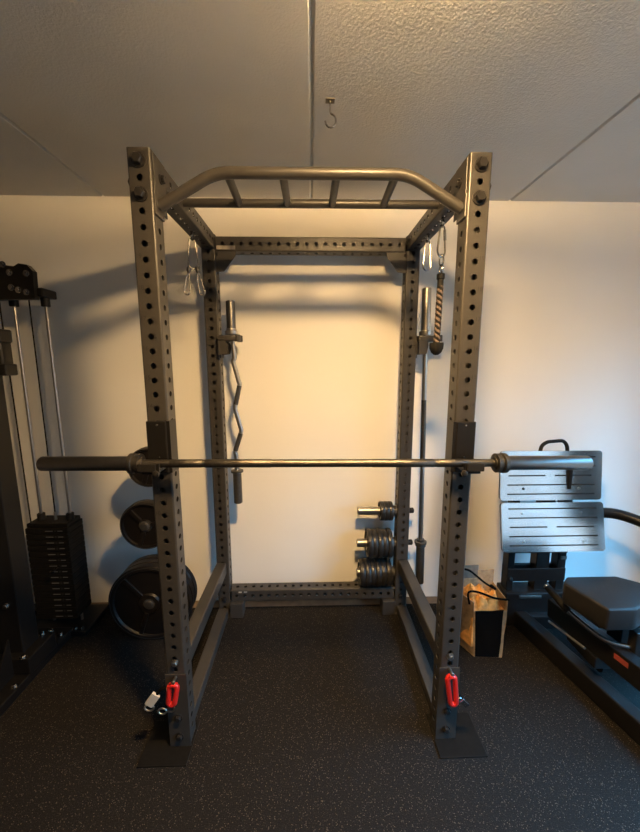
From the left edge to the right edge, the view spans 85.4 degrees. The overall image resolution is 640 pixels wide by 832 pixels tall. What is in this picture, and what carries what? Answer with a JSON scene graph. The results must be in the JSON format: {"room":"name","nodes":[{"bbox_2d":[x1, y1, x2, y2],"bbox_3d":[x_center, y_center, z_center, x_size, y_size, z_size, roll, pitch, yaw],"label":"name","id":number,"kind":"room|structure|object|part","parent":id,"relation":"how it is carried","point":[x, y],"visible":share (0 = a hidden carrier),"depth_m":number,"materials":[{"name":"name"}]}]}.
{"room":"gym","nodes":[
{"label":"gym","id":0,"kind":"room"},
{"bbox_2d":[0,195,639,603],"bbox_3d":[-0.050,-0.049,2.201,4.900,2.616,0.100,0,9,-1],"label":"wall","id":1,"kind":"structure","parent":0,"point":[318,359],"depth_m":2.12,"materials":[{"name":"paint"}]},
{"bbox_2d":[140,522,148,530],"bbox_3d":[-0.970,0.585,2.059,0.080,0.120,0.325,0,9,-1],"label":"peg","id":2,"kind":"object","parent":1,"relation":"attached to","point":[144,526],"visible":0.2,"depth_m":1.90,"materials":[{"name":"metal"}]},
{"bbox_2d":[120,499,156,548],"bbox_3d":[-0.966,0.604,1.935,0.274,0.274,0.055,0,9,-1],"label":"weight plate","id":3,"kind":"object","parent":2,"relation":"on","point":[141,511],"visible":0.72,"depth_m":1.92,"materials":[{"name":"black metal"}]},
{"bbox_2d":[144,600,152,608],"bbox_3d":[-0.968,1.036,2.115,0.080,0.120,0.350,0,9,-1],"label":"peg","id":4,"kind":"object","parent":1,"relation":"attached to","point":[148,604],"visible":0.23,"depth_m":1.94,"materials":[{"name":"metal"}]},
{"bbox_2d":[125,558,157,570],"bbox_3d":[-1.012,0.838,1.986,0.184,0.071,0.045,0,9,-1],"label":"weight plate","id":5,"kind":"object","parent":4,"relation":"on","point":[153,560],"depth_m":1.98,"materials":[{"name":"black rubber"}]},
{"bbox_2d":[126,554,157,568],"bbox_3d":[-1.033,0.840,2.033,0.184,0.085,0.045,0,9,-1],"label":"weight plate","id":6,"kind":"object","parent":4,"relation":"on","point":[151,556],"depth_m":2.02,"materials":[{"name":"black rubber"}]},
{"bbox_2d":[108,563,191,639],"bbox_3d":[-0.964,1.058,1.975,0.456,0.456,0.045,0,9,-1],"label":"weight plate","id":7,"kind":"object","parent":4,"relation":"on","point":[139,584],"visible":0.79,"depth_m":1.96,"materials":[{"name":"black metal"}]},
{"bbox_2d":[186,573,194,611],"bbox_3d":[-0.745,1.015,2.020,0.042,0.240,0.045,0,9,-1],"label":"weight plate","id":8,"kind":"object","parent":4,"relation":"on","point":[188,579],"depth_m":2.01,"materials":[{"name":"black metal"}]},
{"bbox_2d":[185,565,196,607],"bbox_3d":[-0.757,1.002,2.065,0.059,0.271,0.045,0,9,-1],"label":"weight plate","id":9,"kind":"object","parent":4,"relation":"on","point":[188,572],"depth_m":2.06,"materials":[{"name":"black rubber"}]},
{"bbox_2d":[34,596,436,610],"bbox_3d":[-0.047,1.269,2.314,4.700,0.056,0.075,0,9,-1],"label":"trim","id":10,"kind":"structure","parent":1,"relation":"attached to","point":[431,599],"depth_m":2.31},
{"bbox_3d":[-0.937,0.259,2.018,0.080,0.120,0.310,0,9,-1],"label":"peg","id":11,"kind":"object","parent":1,"relation":"attached to","visible":0},
{"bbox_2d":[129,446,151,486],"bbox_3d":[-0.934,0.278,1.899,0.220,0.220,0.050,0,9,-1],"label":"weight plate","id":12,"kind":"object","parent":11,"relation":"on","point":[142,480],"visible":0.16,"depth_m":1.89,"materials":[{"name":"black metal"}]},
{"bbox_2d":[0,0,639,201],"bbox_3d":[0.003,-0.975,-0.034,4.900,0.090,4.080,0,9,-1],"label":"ceiling","id":13,"kind":"structure","parent":0,"point":[549,88],"depth_m":1.19,"materials":[{"name":"paint"}]},
{"bbox_2d":[324,98,336,128],"bbox_3d":[0.038,-1.077,1.238,0.045,0.092,0.024,0,9,-1],"label":"ceiling hook","id":14,"kind":"object","parent":13,"relation":"attached to","point":[329,101],"visible":1,"depth_m":1.24,"materials":[{"name":"metal"}]},
{"bbox_3d":[0.036,-1.117,1.232,0.032,0.011,0.024,0,9,-1],"label":"plate","id":15,"kind":"part","parent":14,"relation":"part of","materials":[{"name":"metal"}]},
{"bbox_2d":[0,603,639,831],"bbox_3d":[0.005,1.567,0.358,4.700,0.060,3.885,0,9,-1],"label":"floor","id":16,"kind":"structure","parent":0,"point":[312,718],"depth_m":1.46,"materials":[{"name":"rubber"}]},
{"bbox_2d":[0,261,108,716],"bbox_3d":[-1.584,0.217,1.716,0.505,2.200,0.740,0,9,-1],"label":"cable machine","id":17,"kind":"object","parent":16,"relation":"on","point":[29,640],"visible":1,"depth_m":1.78,"materials":[{"name":"black metal"}]},
{"bbox_3d":[-1.642,-0.687,1.753,0.400,0.205,0.030,0,9,-1],"label":"header plate","id":18,"kind":"part","parent":17,"relation":"part of","materials":[{"name":"black paint"}]},
{"bbox_3d":[-1.615,0.315,1.968,0.015,1.870,0.015,0,9,-1],"label":"guide rod","id":19,"kind":"part","parent":17,"relation":"part of","materials":[{"name":"metal"}]},
{"bbox_3d":[-1.611,1.296,1.769,0.345,0.050,0.520,0,9,-1],"label":"foot plate","id":20,"kind":"part","parent":17,"relation":"part of","materials":[{"name":"black paint"}]},
{"bbox_3d":[-1.547,0.612,2.018,0.225,0.022,0.115,0,9,-1],"label":"plate","id":21,"kind":"part","parent":17,"relation":"part of","materials":[{"name":"black metal"}]},
{"bbox_3d":[-1.547,0.641,2.022,0.235,0.034,0.136,0,9,-1],"label":"weight plate","id":22,"kind":"part","parent":17,"relation":"part of","materials":[{"name":"black metal"}]},
{"bbox_3d":[-1.547,0.676,2.027,0.235,0.034,0.136,0,9,-1],"label":"weight plate","id":23,"kind":"part","parent":17,"relation":"part of","materials":[{"name":"black metal"}]},
{"bbox_3d":[-1.547,0.712,2.033,0.235,0.034,0.136,0,9,-1],"label":"weight plate","id":24,"kind":"part","parent":17,"relation":"part of","materials":[{"name":"black metal"}]},
{"bbox_3d":[-1.547,0.747,2.038,0.235,0.034,0.136,0,9,-1],"label":"weight plate","id":25,"kind":"part","parent":17,"relation":"part of","materials":[{"name":"black metal"}]},
{"bbox_3d":[-1.547,0.782,2.043,0.235,0.034,0.136,0,9,-1],"label":"weight plate","id":26,"kind":"part","parent":17,"relation":"part of","materials":[{"name":"black metal"}]},
{"bbox_3d":[-1.547,0.817,2.049,0.235,0.034,0.136,0,9,-1],"label":"weight plate","id":27,"kind":"part","parent":17,"relation":"part of","materials":[{"name":"black metal"}]},
{"bbox_3d":[-1.547,0.852,2.054,0.235,0.034,0.136,0,9,-1],"label":"weight plate","id":28,"kind":"part","parent":17,"relation":"part of","materials":[{"name":"black metal"}]},
{"bbox_3d":[-1.547,0.887,2.059,0.235,0.034,0.136,0,9,-1],"label":"weight plate","id":29,"kind":"part","parent":17,"relation":"part of","materials":[{"name":"black metal"}]},
{"bbox_3d":[-1.547,0.922,2.065,0.235,0.034,0.136,0,9,-1],"label":"weight plate","id":30,"kind":"part","parent":17,"relation":"part of","materials":[{"name":"black metal"}]},
{"bbox_3d":[-1.547,0.957,2.070,0.235,0.034,0.136,0,9,-1],"label":"weight plate","id":31,"kind":"part","parent":17,"relation":"part of","materials":[{"name":"black metal"}]},
{"bbox_3d":[-1.547,0.992,2.075,0.235,0.034,0.136,0,9,-1],"label":"weight plate","id":32,"kind":"part","parent":17,"relation":"part of","materials":[{"name":"black metal"}]},
{"bbox_3d":[-1.547,1.027,2.081,0.235,0.034,0.136,0,9,-1],"label":"weight plate","id":33,"kind":"part","parent":17,"relation":"part of","materials":[{"name":"black metal"}]},
{"bbox_3d":[-1.547,1.062,2.086,0.235,0.034,0.136,0,9,-1],"label":"weight plate","id":34,"kind":"part","parent":17,"relation":"part of","materials":[{"name":"black metal"}]},
{"bbox_3d":[-1.547,1.097,2.092,0.235,0.034,0.136,0,9,-1],"label":"weight plate","id":35,"kind":"part","parent":17,"relation":"part of","materials":[{"name":"black metal"}]},
{"bbox_3d":[-1.547,1.133,2.097,0.235,0.034,0.136,0,9,-1],"label":"weight plate","id":36,"kind":"part","parent":17,"relation":"part of","materials":[{"name":"black metal"}]},
{"bbox_3d":[-1.451,0.314,1.972,0.015,1.870,0.015,0,9,-1],"label":"guide rod","id":37,"kind":"part","parent":17,"relation":"part of","materials":[{"name":"metal"}]},
{"bbox_3d":[-1.547,1.168,2.102,0.235,0.034,0.136,0,9,-1],"label":"weight plate","id":38,"kind":"part","parent":17,"relation":"part of","materials":[{"name":"black metal"}]},
{"bbox_2d":[126,147,492,767],"bbox_3d":[-0.021,0.200,1.655,1.428,2.250,0.903,0,9,-1],"label":"power rack","id":39,"kind":"object","parent":16,"relation":"on","point":[466,196],"visible":0.96,"depth_m":1.40,"materials":[{"name":"metal"}]},
{"bbox_2d":[137,419,177,477],"bbox_3d":[-0.575,0.115,1.224,0.083,0.190,0.143,0,9,-1],"label":"j-cup","id":40,"kind":"object","parent":39,"relation":"attached to","point":[161,435],"visible":0.88,"depth_m":1.23,"materials":[{"name":"black paint"}]},
{"bbox_3d":[-0.555,0.197,1.170,0.022,0.021,0.010,0,9,-1],"label":"knob","id":41,"kind":"part","parent":40,"relation":"part of","materials":[{"name":"silver metal"}]},
{"bbox_2d":[36,453,593,473],"bbox_3d":[0.002,0.165,1.214,1.916,0.072,0.072,0,9,-2],"label":"barbell","id":42,"kind":"object","parent":40,"relation":"on","point":[499,462],"visible":0.94,"depth_m":1.20,"materials":[{"name":"metal"}]},
{"bbox_3d":[-0.540,-0.773,1.171,0.004,0.170,0.093,0,9,-1],"label":"corner plate","id":43,"kind":"part","parent":39,"relation":"part of","materials":[{"name":"grey metal"}]},
{"bbox_2d":[144,676,179,714],"bbox_3d":[-0.625,1.112,1.375,0.145,0.152,0.040,0,9,-1],"label":"carabiner","id":44,"kind":"object","parent":39,"relation":"hanging from","point":[154,696],"visible":1,"depth_m":1.36,"materials":[{"name":"metal"}]},
{"bbox_3d":[-0.627,1.366,1.451,0.195,0.006,0.180,0,9,-1],"label":"foot plate","id":45,"kind":"part","parent":39,"relation":"part of","materials":[{"name":"black metal"}]},
{"bbox_2d":[187,238,198,269],"bbox_3d":[-0.595,-0.758,1.619,0.052,0.144,0.012,-3,9,-21],"label":"carabiner","id":46,"kind":"object","parent":39,"relation":"hanging from","point":[189,239],"visible":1,"depth_m":1.61,"materials":[{"name":"silver metal"}]},
{"bbox_2d":[184,266,191,294],"bbox_3d":[-0.624,-0.637,1.635,0.041,0.131,0.021,-2,9,-13],"label":"hook","id":47,"kind":"object","parent":46,"relation":"hanging from","point":[188,269],"visible":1,"depth_m":1.63,"materials":[{"name":"metal"}]},
{"bbox_2d":[195,266,205,295],"bbox_3d":[-0.567,-0.638,1.641,0.044,0.132,0.021,-2,9,-13],"label":"hook","id":48,"kind":"object","parent":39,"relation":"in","point":[197,269],"visible":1,"depth_m":1.64,"materials":[{"name":"metal"}]},
{"bbox_3d":[-0.595,1.282,1.841,0.060,0.055,0.673,0,9,-1],"label":"rail","id":49,"kind":"part","parent":39,"relation":"part of","materials":[{"name":"black metal"}]},
{"bbox_2d":[225,300,242,503],"bbox_3d":[-0.487,-0.056,1.976,0.073,1.157,0.073,8,12,43],"label":"bar","id":50,"kind":"object","parent":39,"relation":"hanging from","point":[231,329],"visible":0.97,"depth_m":1.96,"materials":[{"name":"metal"}]},
{"bbox_2d":[358,559,365,585],"bbox_3d":[0.264,0.991,2.197,0.032,0.161,0.161,0,9,-1],"label":"weight plate","id":51,"kind":"object","parent":39,"relation":"on","point":[361,564],"visible":0.94,"depth_m":2.14,"materials":[{"name":"grey metal"}]},
{"bbox_2d":[363,558,370,586],"bbox_3d":[0.297,0.991,2.198,0.032,0.169,0.169,0,9,-1],"label":"weight plate","id":52,"kind":"object","parent":39,"relation":"on","point":[366,560],"visible":0.72,"depth_m":2.13,"materials":[{"name":"grey metal"}]},
{"bbox_2d":[364,528,373,557],"bbox_3d":[0.305,0.794,2.168,0.030,0.176,0.176,0,9,-1],"label":"weight plate","id":53,"kind":"object","parent":39,"relation":"on","point":[369,550],"visible":0.93,"depth_m":2.11,"materials":[{"name":"grey metal"}]},
{"bbox_2d":[369,558,376,585],"bbox_3d":[0.329,0.990,2.199,0.032,0.161,0.161,0,9,-1],"label":"weight plate","id":54,"kind":"object","parent":39,"relation":"on","point":[372,561],"visible":0.73,"depth_m":2.13,"materials":[{"name":"grey metal"}]},
{"bbox_2d":[371,529,378,556],"bbox_3d":[0.336,0.794,2.169,0.030,0.168,0.168,0,9,-1],"label":"weight plate","id":55,"kind":"object","parent":39,"relation":"on","point":[374,532],"visible":0.62,"depth_m":2.10,"materials":[{"name":"grey metal"}]},
{"bbox_2d":[373,558,381,586],"bbox_3d":[0.362,0.990,2.200,0.032,0.169,0.169,0,9,-1],"label":"weight plate","id":56,"kind":"object","parent":39,"relation":"on","point":[377,560],"visible":0.73,"depth_m":2.13,"materials":[{"name":"grey metal"}]},
{"bbox_2d":[375,528,383,557],"bbox_3d":[0.367,0.793,2.170,0.030,0.176,0.176,0,9,-1],"label":"weight plate","id":57,"kind":"object","parent":39,"relation":"on","point":[379,531],"visible":0.57,"depth_m":2.10,"materials":[{"name":"grey metal"}]},
{"bbox_2d":[378,501,384,520],"bbox_3d":[0.379,0.585,2.138,0.024,0.116,0.116,0,9,-1],"label":"weight plate","id":58,"kind":"object","parent":39,"relation":"on","point":[381,505],"visible":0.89,"depth_m":2.10,"materials":[{"name":"grey metal"}]},
{"bbox_2d":[379,558,386,585],"bbox_3d":[0.395,0.990,2.200,0.032,0.161,0.161,0,9,-1],"label":"weight plate","id":59,"kind":"object","parent":39,"relation":"on","point":[383,563],"visible":0.69,"depth_m":2.13,"materials":[{"name":"grey metal"}]},
{"bbox_2d":[381,529,388,556],"bbox_3d":[0.398,0.793,2.171,0.030,0.168,0.168,0,9,-1],"label":"weight plate","id":60,"kind":"object","parent":39,"relation":"on","point":[384,532],"visible":0.54,"depth_m":2.10,"materials":[{"name":"grey metal"}]},
{"bbox_2d":[383,501,389,520],"bbox_3d":[0.405,0.585,2.139,0.024,0.116,0.116,0,9,-1],"label":"weight plate","id":61,"kind":"object","parent":39,"relation":"on","point":[387,511],"visible":0.73,"depth_m":2.09,"materials":[{"name":"grey metal"}]},
{"bbox_2d":[383,557,392,586],"bbox_3d":[0.427,0.990,2.201,0.032,0.169,0.169,0,9,-1],"label":"weight plate","id":62,"kind":"object","parent":39,"relation":"on","point":[387,560],"visible":0.66,"depth_m":2.13,"materials":[{"name":"grey metal"}]},
{"bbox_2d":[385,528,393,557],"bbox_3d":[0.428,0.793,2.171,0.030,0.176,0.176,0,9,-1],"label":"weight plate","id":63,"kind":"object","parent":39,"relation":"on","point":[389,532],"visible":0.62,"depth_m":2.10,"materials":[{"name":"grey metal"}]},
{"bbox_2d":[387,501,393,519],"bbox_3d":[0.431,0.585,2.139,0.024,0.116,0.116,0,9,-1],"label":"weight plate","id":64,"kind":"object","parent":39,"relation":"on","point":[390,503],"visible":0.62,"depth_m":2.09,"materials":[{"name":"grey metal"}]},
{"bbox_3d":[0.525,1.277,1.869,0.060,0.055,0.673,0,9,-1],"label":"rail","id":65,"kind":"part","parent":39,"relation":"part of","materials":[{"name":"grey metal"}]},
{"bbox_2d":[414,287,432,584],"bbox_3d":[0.610,0.172,2.055,0.075,1.782,0.074,-1,9,-1],"label":"bar","id":66,"kind":"object","parent":39,"relation":"hanging from","point":[420,542],"visible":0.94,"depth_m":2.03,"materials":[{"name":"metal"}]},
{"bbox_2d":[422,240,431,270],"bbox_3d":[0.511,-0.764,1.651,0.049,0.142,0.010,-3,9,-18],"label":"carabiner","id":67,"kind":"object","parent":39,"relation":"hanging from","point":[430,251],"visible":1,"depth_m":1.65,"materials":[{"name":"silver metal"}]},
{"bbox_2d":[429,254,444,354],"bbox_3d":[0.515,-0.481,1.508,0.062,0.427,0.062,0,9,-1],"label":"rope","id":68,"kind":"object","parent":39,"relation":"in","point":[436,347],"visible":1,"depth_m":1.50,"materials":[{"name":"fabric"}]},
{"bbox_2d":[437,224,445,257],"bbox_3d":[0.516,-0.741,1.468,0.054,0.133,0.011,-5,10,-30],"label":"carabiner","id":69,"kind":"object","parent":39,"relation":"hanging from","point":[440,226],"visible":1,"depth_m":1.46,"materials":[{"name":"silver metal"}]},
{"bbox_2d":[445,667,468,707],"bbox_3d":[0.554,1.105,1.405,0.105,0.162,0.040,0,9,-1],"label":"carabiner","id":70,"kind":"object","parent":39,"relation":"hanging from","point":[453,703],"visible":1,"depth_m":1.39,"materials":[{"name":"metal"}]},
{"bbox_3d":[0.578,1.361,1.482,0.195,0.006,0.180,0,9,-1],"label":"foot plate","id":71,"kind":"part","parent":39,"relation":"part of","materials":[{"name":"black metal"}]},
{"bbox_3d":[0.485,-0.778,1.197,0.004,0.170,0.093,0,9,-1],"label":"corner plate","id":72,"kind":"part","parent":39,"relation":"part of","materials":[{"name":"grey metal"}]},
{"bbox_2d":[445,419,484,476],"bbox_3d":[0.526,0.117,1.254,0.083,0.190,0.143,0,9,-1],"label":"j-cup","id":73,"kind":"object","parent":39,"relation":"attached to","point":[460,435],"visible":0.99,"depth_m":1.26,"materials":[{"name":"black paint"}]},
{"bbox_3d":[0.500,0.199,1.198,0.022,0.021,0.010,0,9,-1],"label":"knob","id":74,"kind":"part","parent":73,"relation":"part of","materials":[{"name":"silver metal"}]},
{"bbox_2d":[459,565,509,657],"bbox_3d":[0.871,1.075,1.924,0.284,0.438,0.194,0,9,-1],"label":"shopping bag","id":75,"kind":"object","parent":16,"relation":"on","point":[488,626],"visible":0.73,"depth_m":1.86,"materials":[{"name":"beige paper"}]},
{"bbox_3d":[0.860,0.912,1.932,0.232,0.118,0.069,0,9,3],"label":"handle","id":76,"kind":"part","parent":75,"relation":"part of","materials":[{"name":"black fabric"}]},
{"bbox_2d":[460,583,503,646],"bbox_3d":[0.870,1.079,1.927,0.241,0.307,0.162,0,9,-1],"label":"crumpled paper","id":77,"kind":"object","parent":75,"relation":"in","point":[481,602],"visible":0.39,"depth_m":1.87,"materials":[{"name":"beige paper"}]},
{"bbox_3d":[0.898,0.972,1.853,0.232,0.080,0.034,0,9,-1],"label":"handle","id":78,"kind":"part","parent":75,"relation":"part of","materials":[{"name":"black fabric"}]},
{"bbox_3d":[0.897,1.165,1.849,0.152,0.273,0.017,0,9,-1],"label":"panel","id":79,"kind":"part","parent":75,"relation":"part of","materials":[{"name":"black paper"}]},
{"bbox_2d":[496,439,639,745],"bbox_3d":[1.654,0.703,1.300,0.793,1.360,1.874,-3,9,-18],"label":"press","id":80,"kind":"object","parent":16,"relation":"on","point":[600,616],"visible":0.94,"depth_m":1.95,"materials":[{"name":"metal"}]},
{"bbox_3d":[1.137,0.727,2.068,0.040,1.020,0.060,0,9,-1],"label":"frame post","id":81,"kind":"part","parent":80,"relation":"part of","materials":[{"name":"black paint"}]},
{"bbox_3d":[1.293,0.945,2.103,0.350,0.080,0.065,0,9,-1],"label":"cross plate","id":82,"kind":"part","parent":80,"relation":"part of","materials":[{"name":"black paint"}]},
{"bbox_3d":[1.293,0.757,2.074,0.350,0.100,0.065,0,9,-1],"label":"cross plate","id":83,"kind":"part","parent":80,"relation":"part of","materials":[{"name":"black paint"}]},
{"bbox_3d":[1.327,0.727,2.073,0.080,1.020,0.060,0,9,-1],"label":"frame post","id":84,"kind":"part","parent":80,"relation":"part of","materials":[{"name":"metal"}]},
{"bbox_3d":[1.307,0.337,1.963,0.582,0.279,0.042,0,9,-1],"label":"foot plate","id":85,"kind":"part","parent":80,"relation":"part of","materials":[{"name":"metal"}]},
{"bbox_3d":[1.317,0.627,1.961,0.588,0.270,0.066,0,9,-1],"label":"foot plate","id":86,"kind":"part","parent":80,"relation":"part of","materials":[{"name":"metal"}]},
{"bbox_3d":[1.337,0.173,1.978,0.180,0.085,0.020,0,9,-1],"label":"handle","id":87,"kind":"part","parent":80,"relation":"part of","materials":[{"name":"black metal"}]},
{"bbox_3d":[1.442,0.726,2.076,0.050,1.020,0.060,0,9,-1],"label":"frame post","id":88,"kind":"part","parent":80,"relation":"part of","materials":[{"name":"black metal"}]},
{"bbox_3d":[1.242,1.102,1.754,0.012,0.066,0.242,0,9,-1],"label":"chrome rod","id":89,"kind":"part","parent":80,"relation":"part of","materials":[{"name":"metal"}]},
{"bbox_3d":[1.382,1.337,1.323,0.390,0.100,1.601,0,9,-1],"label":"rail","id":90,"kind":"part","parent":80,"relation":"part of","materials":[{"name":"black metal"}]},
{"bbox_3d":[1.315,1.067,1.563,0.144,0.139,0.662,0,9,-1],"label":"sled rail","id":91,"kind":"part","parent":80,"relation":"part of","materials":[{"name":"black metal"}]},
{"bbox_3d":[1.440,1.018,1.655,0.070,0.230,0.080,0,9,-1],"label":"seat post","id":92,"kind":"part","parent":80,"relation":"part of","materials":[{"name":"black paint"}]},
{"bbox_3d":[1.720,0.601,1.920,0.171,0.108,0.514,-8,12,-43],"label":"curved arm","id":93,"kind":"part","parent":80,"relation":"part of","materials":[{"name":"black paint"}]}
]}

